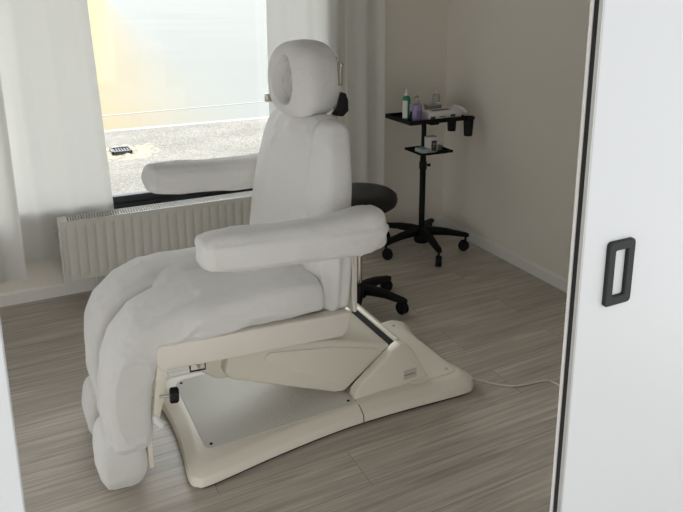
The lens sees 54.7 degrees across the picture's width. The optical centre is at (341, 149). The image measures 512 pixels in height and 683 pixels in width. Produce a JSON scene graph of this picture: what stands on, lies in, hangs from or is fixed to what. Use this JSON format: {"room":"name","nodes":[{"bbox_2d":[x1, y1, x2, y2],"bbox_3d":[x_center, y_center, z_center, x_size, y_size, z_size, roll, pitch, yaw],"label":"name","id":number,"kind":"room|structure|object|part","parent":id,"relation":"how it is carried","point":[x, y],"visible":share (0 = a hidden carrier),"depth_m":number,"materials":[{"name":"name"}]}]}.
{"room":"beauty treatment room","nodes":[
{"label":"beauty treatment room","id":0,"kind":"room"},
{"bbox_2d":[0,0,448,292],"bbox_3d":[-1.559,-0.548,3.486,4.912,2.700,0.300,-7,14,-25],"label":"wall","id":1,"kind":"structure","parent":0,"point":[416,31],"depth_m":4.37,"materials":[{"name":"beige paint"}]},
{"bbox_2d":[112,188,252,208],"bbox_3d":[-1.642,-0.581,3.323,3.530,2.000,0.099,-7,14,-25],"label":"window","id":2,"kind":"structure","parent":1,"relation":"in","point":[143,197],"depth_m":3.77,"materials":[{"name":"grey"}]},
{"bbox_3d":[-1.648,-0.584,3.336,3.530,2.000,0.070,-7,14,-25],"label":"frame","id":3,"kind":"part","parent":2,"relation":"part of","materials":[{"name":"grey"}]},
{"bbox_2d":[0,216,440,306],"bbox_3d":[-1.492,0.765,3.643,4.898,0.072,0.014,-7,14,-25],"label":"baseboard","id":4,"kind":"structure","parent":1,"relation":"attached to","point":[73,287],"depth_m":3.60,"materials":[{"name":"white wood"}]},
{"bbox_3d":[-1.469,-1.676,3.016,4.100,0.050,0.147,-7,14,-25],"label":"rail","id":5,"kind":"object","parent":1,"relation":"attached to","visible":0},
{"bbox_2d":[0,74,27,284],"bbox_3d":[-1.914,-0.441,2.987,0.661,2.340,0.057,-7,14,-25],"label":"curtain","id":6,"kind":"object","parent":5,"relation":"hanging from","point":[12,258],"visible":1,"depth_m":3.30,"materials":[{"name":"white fabric"}]},
{"bbox_2d":[0,0,113,262],"bbox_3d":[-1.482,-0.540,3.331,0.518,2.305,0.028,-7,14,-25],"label":"curtain","id":7,"kind":"object","parent":5,"relation":"hanging from","point":[48,73],"visible":0.75,"depth_m":3.41,"materials":[{"name":"white fabric"}]},
{"bbox_2d":[266,0,340,120],"bbox_3d":[-0.222,-0.613,3.948,0.475,2.450,0.028,-7,14,-25],"label":"curtain","id":8,"kind":"object","parent":5,"relation":"hanging from","point":[287,20],"visible":0.15,"depth_m":3.92,"materials":[{"name":"white fabric"}]},
{"bbox_2d":[345,0,384,185],"bbox_3d":[0.142,-0.639,4.057,0.286,2.450,0.039,-7,14,-25],"label":"curtain","id":9,"kind":"object","parent":5,"relation":"hanging from","point":[364,19],"visible":0.66,"depth_m":4.12,"materials":[{"name":"grey fabric"}]},
{"bbox_2d":[0,235,566,511],"bbox_3d":[-0.098,1.490,0.922,4.912,0.120,6.297,-7,14,-25],"label":"floor","id":10,"kind":"structure","parent":0,"point":[488,448],"depth_m":2.50,"materials":[{"name":"grey wood"}]},
{"bbox_2d":[55,191,252,285],"bbox_3d":[-0.859,0.532,3.772,1.406,0.464,0.160,-7,14,-25],"label":"radiator","id":11,"kind":"object","parent":10,"relation":"on","point":[92,244],"visible":0.61,"depth_m":3.60,"materials":[{"name":"white metal"}]},
{"bbox_2d":[59,191,252,223],"bbox_3d":[-0.863,0.304,3.749,1.364,0.009,0.106,-7,14,-25],"label":"grille","id":12,"kind":"object","parent":11,"relation":"attached to","point":[240,197],"depth_m":3.65,"materials":[{"name":"white metal"}]},
{"bbox_3d":[-0.883,0.454,3.827,1.364,0.315,0.008,-7,14,-25],"label":"panel","id":13,"kind":"part","parent":11,"relation":"part of","materials":[{"name":"white metal"}]},
{"bbox_2d":[82,39,473,489],"bbox_3d":[-0.232,0.317,2.519,1.499,1.446,0.951,-7,15,-27],"label":"chair","id":14,"kind":"object","parent":10,"relation":"on","point":[283,369],"visible":1,"depth_m":2.34,"materials":[{"name":"beige plastic"}]},
{"bbox_2d":[82,376,99,434],"bbox_3d":[-0.885,0.955,2.482,0.167,0.189,0.244,-7,15,-27],"label":"cushion","id":15,"kind":"object","parent":14,"relation":"on","point":[89,396],"depth_m":2.38,"materials":[{"name":"white fabric"}]},
{"bbox_2d":[92,416,147,489],"bbox_3d":[-0.752,1.012,2.239,0.166,0.188,0.243,-7,15,-27],"label":"cushion","id":16,"kind":"object","parent":14,"relation":"on","point":[119,464],"depth_m":2.13,"materials":[{"name":"white fabric"}]},
{"bbox_3d":[-0.543,0.799,2.143,0.031,0.052,0.052,-4,14,-18],"label":"clamp knob","id":17,"kind":"part","parent":14,"relation":"part of","materials":[{"name":"black plastic"}]},
{"bbox_3d":[-0.479,0.101,2.795,0.709,0.159,0.150,-7,15,-27],"label":"armrest","id":18,"kind":"part","parent":14,"relation":"part of","materials":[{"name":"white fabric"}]},
{"bbox_3d":[-0.521,0.668,2.440,0.781,0.507,0.579,-7,15,-27],"label":"seat","id":19,"kind":"part","parent":14,"relation":"part of","materials":[{"name":"white fabric"}]},
{"bbox_3d":[-0.284,0.649,2.275,0.701,0.131,0.050,-7,15,-27],"label":"rail","id":20,"kind":"part","parent":14,"relation":"part of","materials":[{"name":"beige"}]},
{"bbox_3d":[-0.312,0.968,2.623,0.593,0.010,0.470,-7,15,-27],"label":"plate","id":21,"kind":"part","parent":14,"relation":"part of","materials":[{"name":"grey"}]},
{"bbox_3d":[-0.143,0.293,2.104,0.646,0.155,0.145,-7,15,-27],"label":"armrest","id":22,"kind":"part","parent":14,"relation":"part of","materials":[{"name":"white fabric"}]},
{"bbox_3d":[-0.220,0.789,2.630,0.762,0.312,0.324,-7,15,-27],"label":"lift arm","id":23,"kind":"part","parent":14,"relation":"part of","materials":[{"name":"beige plastic"}]},
{"bbox_3d":[-0.166,0.204,2.519,0.243,0.714,0.535,-7,15,-27],"label":"backrest","id":24,"kind":"part","parent":14,"relation":"part of","materials":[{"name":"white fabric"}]},
{"bbox_3d":[-0.065,0.830,2.533,0.484,0.226,0.006,-7,15,-27],"label":"panel","id":25,"kind":"part","parent":14,"relation":"part of","materials":[{"name":"beige plastic"}]},
{"bbox_3d":[-0.006,-0.162,2.392,0.050,0.083,0.050,-7,15,-27],"label":"adjusting lever","id":26,"kind":"part","parent":14,"relation":"part of","materials":[{"name":"black plastic"}]},
{"bbox_2d":[351,183,408,314],"bbox_3d":[0.080,0.515,3.441,0.516,0.640,0.505,-7,14,-25],"label":"stool","id":27,"kind":"object","parent":10,"relation":"on","point":[382,197],"visible":0.44,"depth_m":3.38,"materials":[{"name":"black"}]},
{"bbox_3d":[0.082,0.770,3.352,0.060,0.068,0.262,1,13,6],"label":"leg","id":28,"kind":"part","parent":27,"relation":"part of","materials":[{"name":"black"}]},
{"bbox_3d":[0.094,0.253,3.366,0.386,0.095,0.386,-7,14,-25],"label":"seat","id":29,"kind":"part","parent":27,"relation":"part of","materials":[{"name":"black leather"}]},
{"bbox_3d":[0.182,0.718,3.574,0.060,0.068,0.262,11,17,41],"label":"leg","id":30,"kind":"part","parent":27,"relation":"part of","materials":[{"name":"black plastic"}]},
{"bbox_3d":[0.215,0.752,3.428,0.262,0.068,0.060,6,14,23],"label":"leg","id":31,"kind":"part","parent":27,"relation":"part of","materials":[{"name":"black plastic"}]},
{"bbox_2d":[382,111,474,266],"bbox_3d":[0.514,0.225,4.152,0.609,0.882,0.585,-7,14,-25],"label":"trolley","id":32,"kind":"object","parent":10,"relation":"on","point":[422,233],"visible":0.82,"depth_m":4.14,"materials":[{"name":"black metal"}]},
{"bbox_3d":[0.386,0.548,4.155,0.303,0.068,0.060,-9,15,-32],"label":"leg","id":33,"kind":"part","parent":32,"relation":"part of","materials":[{"name":"black plastic"}]},
{"bbox_3d":[0.394,0.508,4.328,0.303,0.068,0.060,10,17,38],"label":"leg","id":34,"kind":"part","parent":32,"relation":"part of","materials":[{"name":"black metal"}]},
{"bbox_2d":[402,89,409,120],"bbox_3d":[0.389,-0.262,3.963,0.048,0.196,0.047,-7,14,-25],"label":"spray bottle","id":35,"kind":"object","parent":32,"relation":"on","point":[406,99],"visible":0.91,"depth_m":3.94,"materials":[{"name":"green plastic"}]},
{"bbox_2d":[412,96,421,120],"bbox_3d":[0.451,-0.239,3.942,0.062,0.161,0.061,-7,14,-25],"label":"pump bottle","id":36,"kind":"object","parent":32,"relation":"on","point":[417,107],"visible":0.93,"depth_m":3.92,"materials":[{"name":"purple plastic"}]},
{"bbox_2d":[415,147,429,153],"bbox_3d":[0.498,0.009,4.059,0.059,0.032,0.078,-8,15,-31],"label":"packet","id":37,"kind":"object","parent":32,"relation":"on","point":[422,150],"visible":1,"depth_m":4.04,"materials":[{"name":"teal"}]},
{"bbox_2d":[385,111,466,125],"bbox_3d":[0.521,-0.200,4.089,0.405,0.026,0.300,-7,14,-25],"label":"tray","id":38,"kind":"object","parent":32,"relation":"on","point":[397,117],"depth_m":3.98,"materials":[{"name":"black metal"}]},
{"bbox_2d":[404,146,452,155],"bbox_3d":[0.546,0.004,4.138,0.230,0.014,0.200,-7,14,-25],"label":"tray","id":39,"kind":"object","parent":32,"relation":"on","point":[412,149],"depth_m":4.09,"materials":[{"name":"black metal"}]},
{"bbox_3d":[0.566,0.497,4.374,0.060,0.068,0.303,5,14,20],"label":"leg","id":40,"kind":"part","parent":32,"relation":"part of","materials":[{"name":"black"}]},
{"bbox_3d":[0.552,0.562,4.094,0.060,0.068,0.303,-4,14,-15],"label":"leg","id":41,"kind":"part","parent":32,"relation":"part of","materials":[{"name":"black"}]},
{"bbox_2d":[424,135,437,151],"bbox_3d":[0.552,-0.032,4.092,0.074,0.098,0.051,-3,13,-14],"label":"box","id":42,"kind":"object","parent":32,"relation":"on","point":[430,141],"visible":0.8,"depth_m":4.07,"materials":[{"name":"white cardboard"}]},
{"bbox_2d":[431,140,436,150],"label":"print","id":43,"kind":"object","parent":42,"relation":"attached to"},
{"bbox_2d":[424,103,441,109],"bbox_3d":[0.569,-0.245,4.146,0.094,0.079,0.079,-7,14,-25],"label":"clear box","id":44,"kind":"object","parent":32,"relation":"on","point":[427,106],"visible":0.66,"depth_m":4.12,"materials":[{"name":"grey plastic"}]},
{"bbox_3d":[0.569,-0.281,4.138,0.094,0.004,0.079,-7,14,-25],"label":"lid","id":45,"kind":"part","parent":44,"relation":"part of","materials":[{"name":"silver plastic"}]},
{"bbox_2d":[432,86,439,103],"bbox_3d":[0.605,-0.314,4.218,0.049,0.181,0.052,0,13,0],"label":"pump bottle","id":46,"kind":"object","parent":32,"relation":"on","point":[435,97],"visible":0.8,"depth_m":4.20,"materials":[{"name":"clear plastic"}]},
{"bbox_2d":[437,144,442,150],"bbox_3d":[0.598,-0.010,4.155,0.084,0.026,0.084,-7,14,-25],"label":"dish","id":47,"kind":"object","parent":32,"relation":"on","point":[439,147],"visible":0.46,"depth_m":4.13,"materials":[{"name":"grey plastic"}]},
{"bbox_2d":[422,107,461,119],"bbox_3d":[0.609,-0.211,4.042,0.245,0.061,0.096,-7,15,-28],"label":"glove box","id":48,"kind":"object","parent":32,"relation":"on","point":[451,111],"visible":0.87,"depth_m":4.00,"materials":[{"name":"white"}]},
{"bbox_2d":[453,104,466,112],"bbox_3d":[0.733,-0.250,4.089,0.055,0.052,0.089,-7,14,-25],"label":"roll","id":49,"kind":"object","parent":48,"relation":"on","point":[454,105],"visible":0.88,"depth_m":4.06,"materials":[{"name":"white paper"}]},
{"bbox_3d":[0.663,0.530,4.229,0.303,0.068,0.060,0,13,3],"label":"leg","id":50,"kind":"part","parent":32,"relation":"part of","materials":[{"name":"black"}]},
{"bbox_2d":[447,121,455,130],"bbox_3d":[0.712,-0.178,4.260,0.077,0.121,0.077,-7,14,-25],"label":"cup","id":51,"kind":"object","parent":32,"relation":"hanging from","point":[451,126],"visible":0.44,"depth_m":4.24,"materials":[{"name":"black plastic"}]},
{"bbox_2d":[463,116,474,135],"bbox_3d":[0.789,-0.143,4.107,0.077,0.121,0.077,-7,14,-25],"label":"cup","id":52,"kind":"object","parent":32,"relation":"hanging from","point":[468,124],"visible":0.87,"depth_m":4.08,"materials":[{"name":"black plastic"}]},
{"bbox_2d":[472,377,559,386],"bbox_3d":[0.747,0.980,2.794,0.402,0.023,0.072,2,13,9],"label":"power cable","id":53,"kind":"object","parent":10,"relation":"on","point":[472,377],"visible":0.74,"depth_m":2.79,"materials":[{"name":"white plastic"}]},
{"bbox_2d":[442,0,590,278],"bbox_3d":[1.343,-0.519,3.326,0.150,2.700,3.157,-7,14,-25],"label":"wall","id":54,"kind":"structure","parent":0,"point":[517,67],"depth_m":3.88,"materials":[{"name":"beige paint"}]},
{"bbox_2d":[441,216,567,292],"bbox_3d":[1.310,0.786,3.513,0.014,0.072,2.727,-7,14,-25],"label":"baseboard","id":55,"kind":"structure","parent":54,"relation":"attached to","point":[538,271],"depth_m":4.03,"materials":[{"name":"white"}]},
{"bbox_3d":[-0.261,0.044,0.919,4.912,2.700,0.120,-7,14,-25],"label":"wall","id":56,"kind":"structure","parent":0,"visible":0},
{"bbox_2d":[0,318,25,511],"bbox_3d":[-0.819,0.414,0.613,0.933,2.098,0.028,-7,14,-25],"label":"door","id":57,"kind":"structure","parent":56,"relation":"in","point":[11,488],"depth_m":0.80,"materials":[{"name":"grey paint"}]},
{"bbox_2d":[550,0,682,511],"bbox_3d":[0.841,0.225,1.404,0.930,2.098,0.036,-7,14,-25],"label":"door","id":58,"kind":"structure","parent":56,"relation":"in","point":[619,437],"depth_m":1.24,"materials":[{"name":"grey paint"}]},
{"bbox_3d":[0.514,0.228,1.223,0.067,0.127,0.008,-7,14,-25],"label":"handle","id":59,"kind":"part","parent":58,"relation":"part of","materials":[{"name":"black"}]},
{"label":"outside","id":60,"kind":"structure","parent":0,"visible":0},
{"bbox_2d":[87,0,268,129],"bbox_3d":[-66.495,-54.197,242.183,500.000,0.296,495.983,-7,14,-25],"label":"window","id":61,"kind":"structure","parent":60,"point":[150,55],"depth_m":17.01,"materials":[{"name":"glass"}]},
{"bbox_2d":[102,101,264,115],"bbox_3d":[0.158,-0.927,11.082,22.066,0.005,0.060,-8,15,-30],"label":"strip","id":62,"kind":"object","parent":61,"relation":"on","point":[260,101],"depth_m":9.67,"materials":[{"name":"white"}]},
{"bbox_2d":[104,118,267,193],"bbox_3d":[1.767,-0.194,7.899,22.000,0.004,4.273,-7,14,-25],"label":"gravel bed","id":63,"kind":"object","parent":61,"relation":"on","point":[241,137],"visible":0.02,"depth_m":7.41,"materials":[{"name":"grey gravel"}]},
{"bbox_2d":[106,143,159,161],"bbox_3d":[-2.245,0.011,6.967,0.620,0.039,0.750,-7,14,-25],"label":"sand patch","id":64,"kind":"object","parent":63,"relation":"on","point":[142,150],"depth_m":6.89,"materials":[{"name":"beige sand"}]},
{"bbox_3d":[-2.321,0.016,6.941,0.200,0.035,0.220,-7,14,-25],"label":"drain grate","id":65,"kind":"part","parent":64,"relation":"part of","materials":[{"name":"grey metal"}]},
{"bbox_2d":[104,116,268,131],"bbox_3d":[0.796,-0.636,9.819,22.000,0.007,0.120,-7,14,-25],"label":"kerb","id":66,"kind":"object","parent":61,"relation":"on","point":[266,116],"depth_m":8.46,"materials":[{"name":"white concrete"}]}
]}

